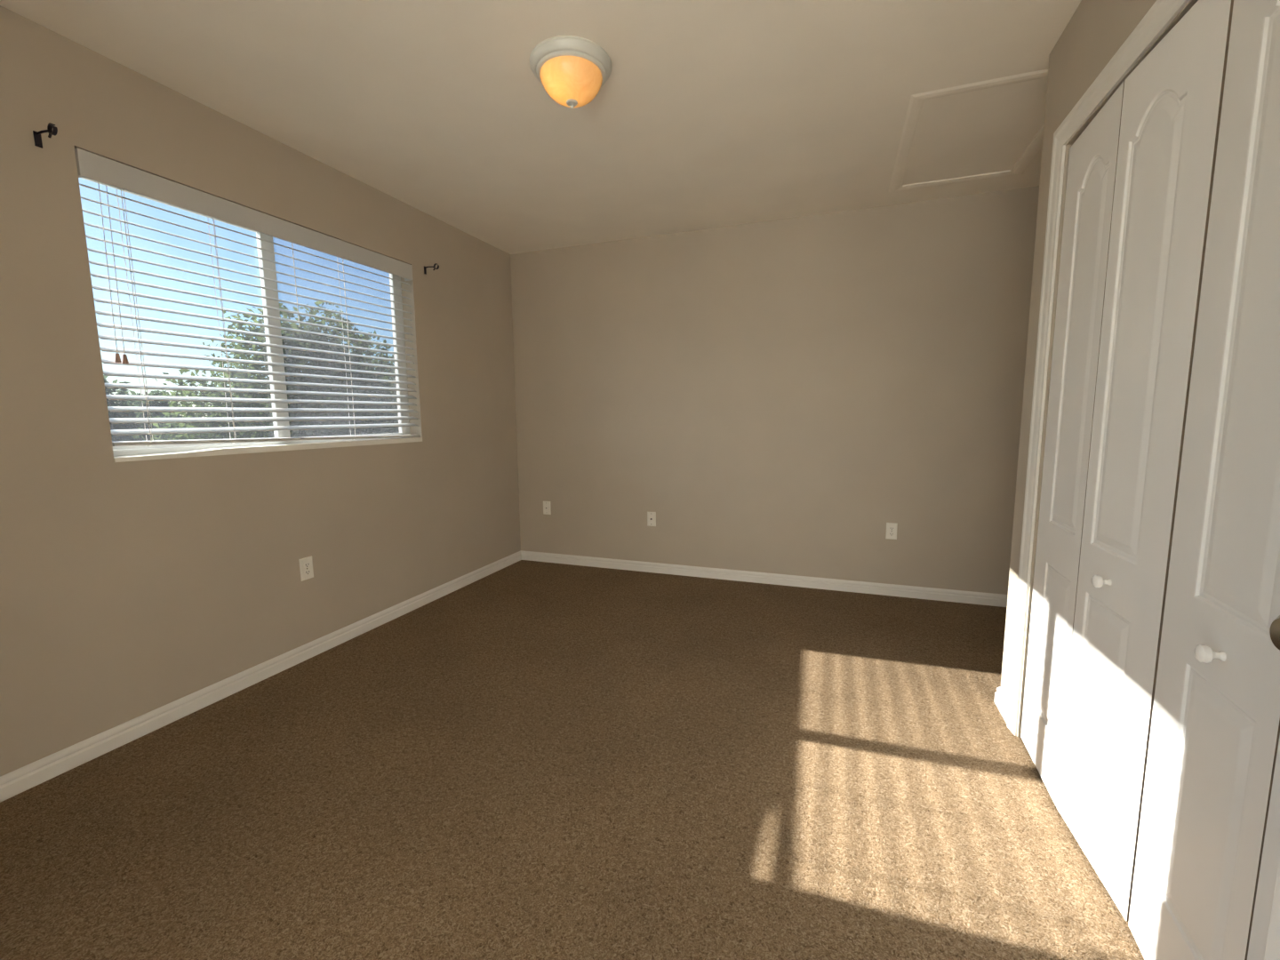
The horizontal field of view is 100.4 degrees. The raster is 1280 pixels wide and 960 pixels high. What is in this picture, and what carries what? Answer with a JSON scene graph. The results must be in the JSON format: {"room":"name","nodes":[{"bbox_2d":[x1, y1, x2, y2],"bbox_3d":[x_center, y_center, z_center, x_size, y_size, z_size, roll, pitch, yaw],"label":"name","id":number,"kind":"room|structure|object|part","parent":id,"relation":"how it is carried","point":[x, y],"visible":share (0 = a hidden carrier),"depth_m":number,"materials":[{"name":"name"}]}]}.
{"room":"empty bedroom","nodes":[
{"label":"empty bedroom","id":0,"kind":"room"},
{"bbox_2d":[0,5,520,776],"bbox_3d":[-2.885,0.063,-0.601,0.145,2.440,10.820,2,7,20],"label":"wall","id":1,"kind":"structure","parent":0,"point":[129,590],"depth_m":2.09,"materials":[{"name":"beige paint"}]},
{"bbox_2d":[32,122,57,148],"bbox_3d":[-1.879,-1.092,1.688,0.104,0.054,0.018,2,7,20],"label":"curtain rod bracket","id":2,"kind":"object","parent":1,"relation":"attached to","point":[52,129],"visible":1,"depth_m":1.69,"materials":[{"name":"brown metal"}]},
{"bbox_3d":[-1.925,-1.090,1.705,0.006,0.046,0.018,2,7,20],"label":"mounting plate","id":3,"kind":"part","parent":2,"relation":"part of","materials":[{"name":"brown metal"}]},
{"bbox_3d":[-1.893,-1.103,1.692,0.071,0.012,0.007,2,7,20],"label":"arm","id":4,"kind":"part","parent":2,"relation":"part of","materials":[{"name":"brown metal"}]},
{"bbox_2d":[80,176,422,462],"bbox_3d":[-1.698,-0.684,2.587,0.149,1.066,1.526,2,7,20],"label":"window","id":5,"kind":"structure","parent":1,"relation":"in","point":[159,452],"depth_m":2.52,"materials":[{"name":"white plastic"}]},
{"bbox_3d":[-1.878,-0.646,2.250,0.022,1.004,0.734,2,7,20],"label":"sash","id":6,"kind":"part","parent":5,"relation":"part of","materials":[{"name":"white plastic"}]},
{"bbox_2d":[74,147,419,446],"bbox_3d":[-1.656,-0.694,2.570,0.064,1.031,1.518,2,7,20],"label":"window blind","id":7,"kind":"object","parent":5,"relation":"attached to","point":[92,166],"visible":0.96,"depth_m":2.26,"materials":[{"name":"white plastic"}]},
{"bbox_3d":[-1.885,-0.760,1.887,0.008,0.616,0.022,-6,9,-39],"label":"pull cord","id":8,"kind":"part","parent":7,"relation":"part of","materials":[{"name":"white fabric"}]},
{"bbox_3d":[-1.877,-0.761,1.907,0.008,0.618,0.022,-6,9,-39],"label":"pull cord","id":9,"kind":"part","parent":7,"relation":"part of","materials":[{"name":"white fabric"}]},
{"bbox_3d":[-1.880,-0.610,1.980,0.053,0.943,0.009,3,8,29],"label":"ladder cord","id":10,"kind":"part","parent":7,"relation":"part of","materials":[{"name":"white fabric"}]},
{"bbox_3d":[-1.873,-0.613,1.990,0.002,0.939,0.002,2,7,20],"label":"lift cord","id":11,"kind":"part","parent":7,"relation":"part of","materials":[{"name":"white fabric"}]},
{"bbox_3d":[-1.776,-0.642,2.262,0.053,0.949,0.009,3,8,29],"label":"ladder cord","id":12,"kind":"part","parent":7,"relation":"part of","materials":[{"name":"white fabric"}]},
{"bbox_3d":[-1.770,-0.646,2.272,0.002,0.945,0.002,2,7,20],"label":"lift cord","id":13,"kind":"part","parent":7,"relation":"part of","materials":[{"name":"white fabric"}]},
{"bbox_3d":[-1.657,-0.204,2.632,0.046,0.044,1.506,2,7,20],"label":"rail","id":14,"kind":"part","parent":7,"relation":"part of","materials":[{"name":"white plastic"}]},
{"bbox_3d":[-1.564,-0.709,2.840,0.051,0.960,0.016,2,7,20],"label":"ladder cord","id":15,"kind":"part","parent":7,"relation":"part of","materials":[{"name":"white fabric"}]},
{"bbox_3d":[-1.557,-0.712,2.850,0.002,0.956,0.002,2,7,20],"label":"lift cord","id":16,"kind":"part","parent":7,"relation":"part of","materials":[{"name":"white fabric"}]},
{"bbox_3d":[-1.741,-0.692,2.602,0.057,1.052,1.526,2,7,20],"label":"frame","id":17,"kind":"part","parent":5,"relation":"part of","materials":[{"name":"white plastic"}]},
{"bbox_3d":[-1.667,-0.167,2.640,0.094,0.027,1.525,2,7,20],"label":"sill","id":18,"kind":"part","parent":5,"relation":"part of","materials":[{"name":"wood"}]},
{"bbox_3d":[-1.613,-0.728,2.903,0.022,1.004,0.836,2,7,20],"label":"sash","id":19,"kind":"part","parent":5,"relation":"part of","materials":[{"name":"white plastic"}]},
{"bbox_2d":[0,550,521,802],"bbox_3d":[-1.658,0.853,2.619,0.014,0.075,3.920,2,7,20],"label":"baseboard","id":20,"kind":"structure","parent":1,"relation":"attached to","point":[17,781],"depth_m":2.21,"materials":[{"name":"white paint"}]},
{"bbox_2d":[298,555,313,581],"bbox_3d":[-1.643,0.437,2.629,0.008,0.109,0.067,2,7,20],"label":"power outlet","id":21,"kind":"object","parent":1,"relation":"attached to","point":[306,564],"visible":1,"depth_m":2.62,"materials":[{"name":"beige plastic"}]},
{"bbox_2d":[304,561,310,567],"bbox_3d":[-1.641,0.418,2.626,0.003,0.024,0.032,2,7,20],"label":"receptacle","id":22,"kind":"object","parent":21,"relation":"attached to","point":[307,564],"depth_m":2.63,"materials":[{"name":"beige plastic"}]},
{"bbox_2d":[304,569,311,575],"bbox_3d":[-1.641,0.455,2.631,0.003,0.024,0.032,2,7,20],"label":"receptacle","id":23,"kind":"object","parent":21,"relation":"attached to","point":[307,572],"depth_m":2.63,"materials":[{"name":"beige plastic"}]},
{"bbox_2d":[424,263,439,274],"bbox_3d":[-1.288,-1.306,3.295,0.104,0.054,0.018,2,7,20],"label":"curtain rod bracket","id":24,"kind":"object","parent":1,"relation":"attached to","point":[434,267],"visible":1,"depth_m":3.29,"materials":[{"name":"brown metal"}]},
{"bbox_2d":[389,275,399,432],"bbox_3d":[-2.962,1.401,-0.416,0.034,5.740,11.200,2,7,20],"label":"window frame","id":25,"kind":"structure","parent":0,"point":[389,276],"depth_m":3.33,"materials":[{"name":"paint"}]},
{"bbox_2d":[0,0,1081,254],"bbox_3d":[-1.071,-1.162,-1.420,4.060,0.160,10.820,2,7,20],"label":"ceiling","id":26,"kind":"structure","parent":0,"point":[708,114],"depth_m":2.05,"materials":[{"name":"paint"}]},
{"bbox_2d":[529,35,611,108],"bbox_3d":[-0.247,-1.421,1.922,0.292,0.148,0.292,2,7,20],"label":"ceiling light","id":27,"kind":"object","parent":26,"relation":"attached to","point":[572,70],"visible":1,"depth_m":1.84,"materials":[{"name":"orange glass"}]},
{"bbox_3d":[-0.246,-1.413,1.923,0.223,0.095,0.223,2,7,20],"label":"lamp shade","id":28,"kind":"part","parent":27,"relation":"part of","materials":[{"name":"orange glass"}]},
{"bbox_2d":[888,68,1047,192],"bbox_3d":[1.555,-1.586,2.475,0.650,0.028,1.006,2,7,20],"label":"attic hatch","id":29,"kind":"object","parent":26,"relation":"attached to","point":[980,136],"visible":0.8,"depth_m":2.42,"materials":[{"name":"paint"}]},
{"bbox_2d":[0,560,1144,959],"bbox_3d":[-1.049,1.399,-1.109,4.060,0.120,10.820,2,7,20],"label":"floor","id":30,"kind":"structure","parent":0,"point":[530,760],"depth_m":1.65,"materials":[{"name":"brown carpet"}]},
{"bbox_2d":[510,185,1039,594],"bbox_3d":[0.793,-0.493,3.717,3.780,2.440,0.120,2,7,20],"label":"wall","id":31,"kind":"structure","parent":0,"point":[780,394],"depth_m":3.57,"materials":[{"name":"beige paint"}]},
{"bbox_2d":[543,501,551,514],"bbox_3d":[-0.754,0.225,4.307,0.066,0.108,0.008,2,7,20],"label":"plate","id":32,"kind":"object","parent":31,"relation":"attached to","point":[546,504],"visible":1,"depth_m":4.30,"materials":[{"name":"beige plastic"}]},
{"bbox_2d":[647,511,655,526],"bbox_3d":[0.084,0.293,4.002,0.066,0.108,0.017,2,7,20],"label":"cable plate","id":33,"kind":"object","parent":31,"relation":"attached to","point":[651,516],"visible":1,"depth_m":4.00,"materials":[{"name":"beige plastic"}]},
{"bbox_2d":[520,550,1007,607],"bbox_3d":[0.780,0.689,3.797,3.780,0.075,0.014,2,7,20],"label":"baseboard","id":34,"kind":"structure","parent":31,"relation":"attached to","point":[794,580],"depth_m":3.72,"materials":[{"name":"white paint"}]},
{"bbox_2d":[885,522,897,539],"bbox_3d":[1.626,0.331,3.444,0.066,0.107,0.008,2,7,20],"label":"power outlet","id":35,"kind":"object","parent":31,"relation":"attached to","point":[892,528],"visible":1,"depth_m":3.44,"materials":[{"name":"beige plastic"}]},
{"bbox_2d":[1000,0,1198,737],"bbox_3d":[0.186,0.257,-2.416,0.683,2.440,9.296,2,7,20],"label":"wall","id":36,"kind":"structure","parent":0,"point":[1097,29],"depth_m":1.80,"materials":[{"name":"beige paint"}]},
{"bbox_2d":[994,686,1008,723],"bbox_3d":[1.758,0.899,1.992,0.697,0.075,0.176,2,7,20],"label":"baseboard","id":37,"kind":"structure","parent":36,"relation":"attached to","point":[1001,700],"depth_m":2.11,"materials":[{"name":"white paint"}]},
{"bbox_2d":[1006,0,1190,735],"bbox_3d":[1.107,-0.013,1.115,0.017,2.110,1.697,2,7,20],"label":"trim","id":38,"kind":"structure","parent":36,"relation":"attached to","point":[1163,12],"depth_m":1.79,"materials":[{"name":"white paint"}]},
{"bbox_2d":[1020,0,1233,921],"bbox_3d":[1.244,-0.017,1.468,0.077,2.006,0.758,2,7,20],"label":"door","id":39,"kind":"structure","parent":36,"relation":"in","point":[1139,190],"depth_m":1.32,"materials":[{"name":"white paint"}]},
{"bbox_3d":[1.169,0.258,1.351,0.036,0.033,0.033,2,7,18],"label":"knob","id":40,"kind":"part","parent":39,"relation":"part of","materials":[{"name":"white ceramic"}]},
{"bbox_2d":[1128,0,1279,959],"bbox_3d":[0.976,0.072,0.756,0.087,2.006,0.756,2,7,20],"label":"door","id":41,"kind":"structure","parent":36,"relation":"in","point":[1208,853],"depth_m":0.94,"materials":[{"name":"white paint"}]},
{"bbox_3d":[1.008,0.309,0.943,0.036,0.033,0.033,3,8,24],"label":"knob","id":42,"kind":"part","parent":41,"relation":"part of","materials":[{"name":"white ceramic"}]},
{"bbox_2d":[1264,615,1279,959],"bbox_3d":[0.652,0.129,0.258,0.101,2.018,0.800,2,7,20],"label":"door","id":43,"kind":"structure","parent":36,"relation":"in","point":[1273,942],"depth_m":0.67,"materials":[{"name":"white paint"}]},
{"bbox_3d":[-76.198,1.062,32.164,159.820,0.200,240.000,2,7,20],"label":"ground","id":44,"kind":"structure","parent":0,"visible":0},
{"bbox_2d":[104,375,192,441],"bbox_3d":[-30.536,-2.456,28.679,5.515,6.878,10.052,2,7,20],"label":"leafy tree","id":45,"kind":"object","parent":44,"relation":"on","point":[123,391],"visible":0.11,"depth_m":29.79,"materials":[{"name":"green plant"}]},
{"bbox_2d":[126,390,207,439],"bbox_3d":[-36.638,-3.535,40.090,5.525,6.373,9.304,2,7,20],"label":"leafy tree","id":46,"kind":"object","parent":44,"relation":"on","point":[153,404],"visible":0.06,"depth_m":39.44,"materials":[{"name":"green plant"}]},
{"bbox_2d":[132,301,399,440],"bbox_3d":[-10.213,-1.597,16.404,4.667,7.789,8.539,0,7,8],"label":"leafy tree","id":47,"kind":"object","parent":44,"relation":"on","point":[306,433],"visible":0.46,"depth_m":15.33,"materials":[{"name":"green plant"}]},
{"bbox_2d":[371,361,398,433],"bbox_3d":[-10.531,-2.056,23.570,4.015,6.972,7.407,2,7,20],"label":"leafy tree","id":48,"kind":"object","parent":44,"relation":"on","point":[383,378],"visible":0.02,"depth_m":22.13,"materials":[{"name":"green plant"}]}
]}

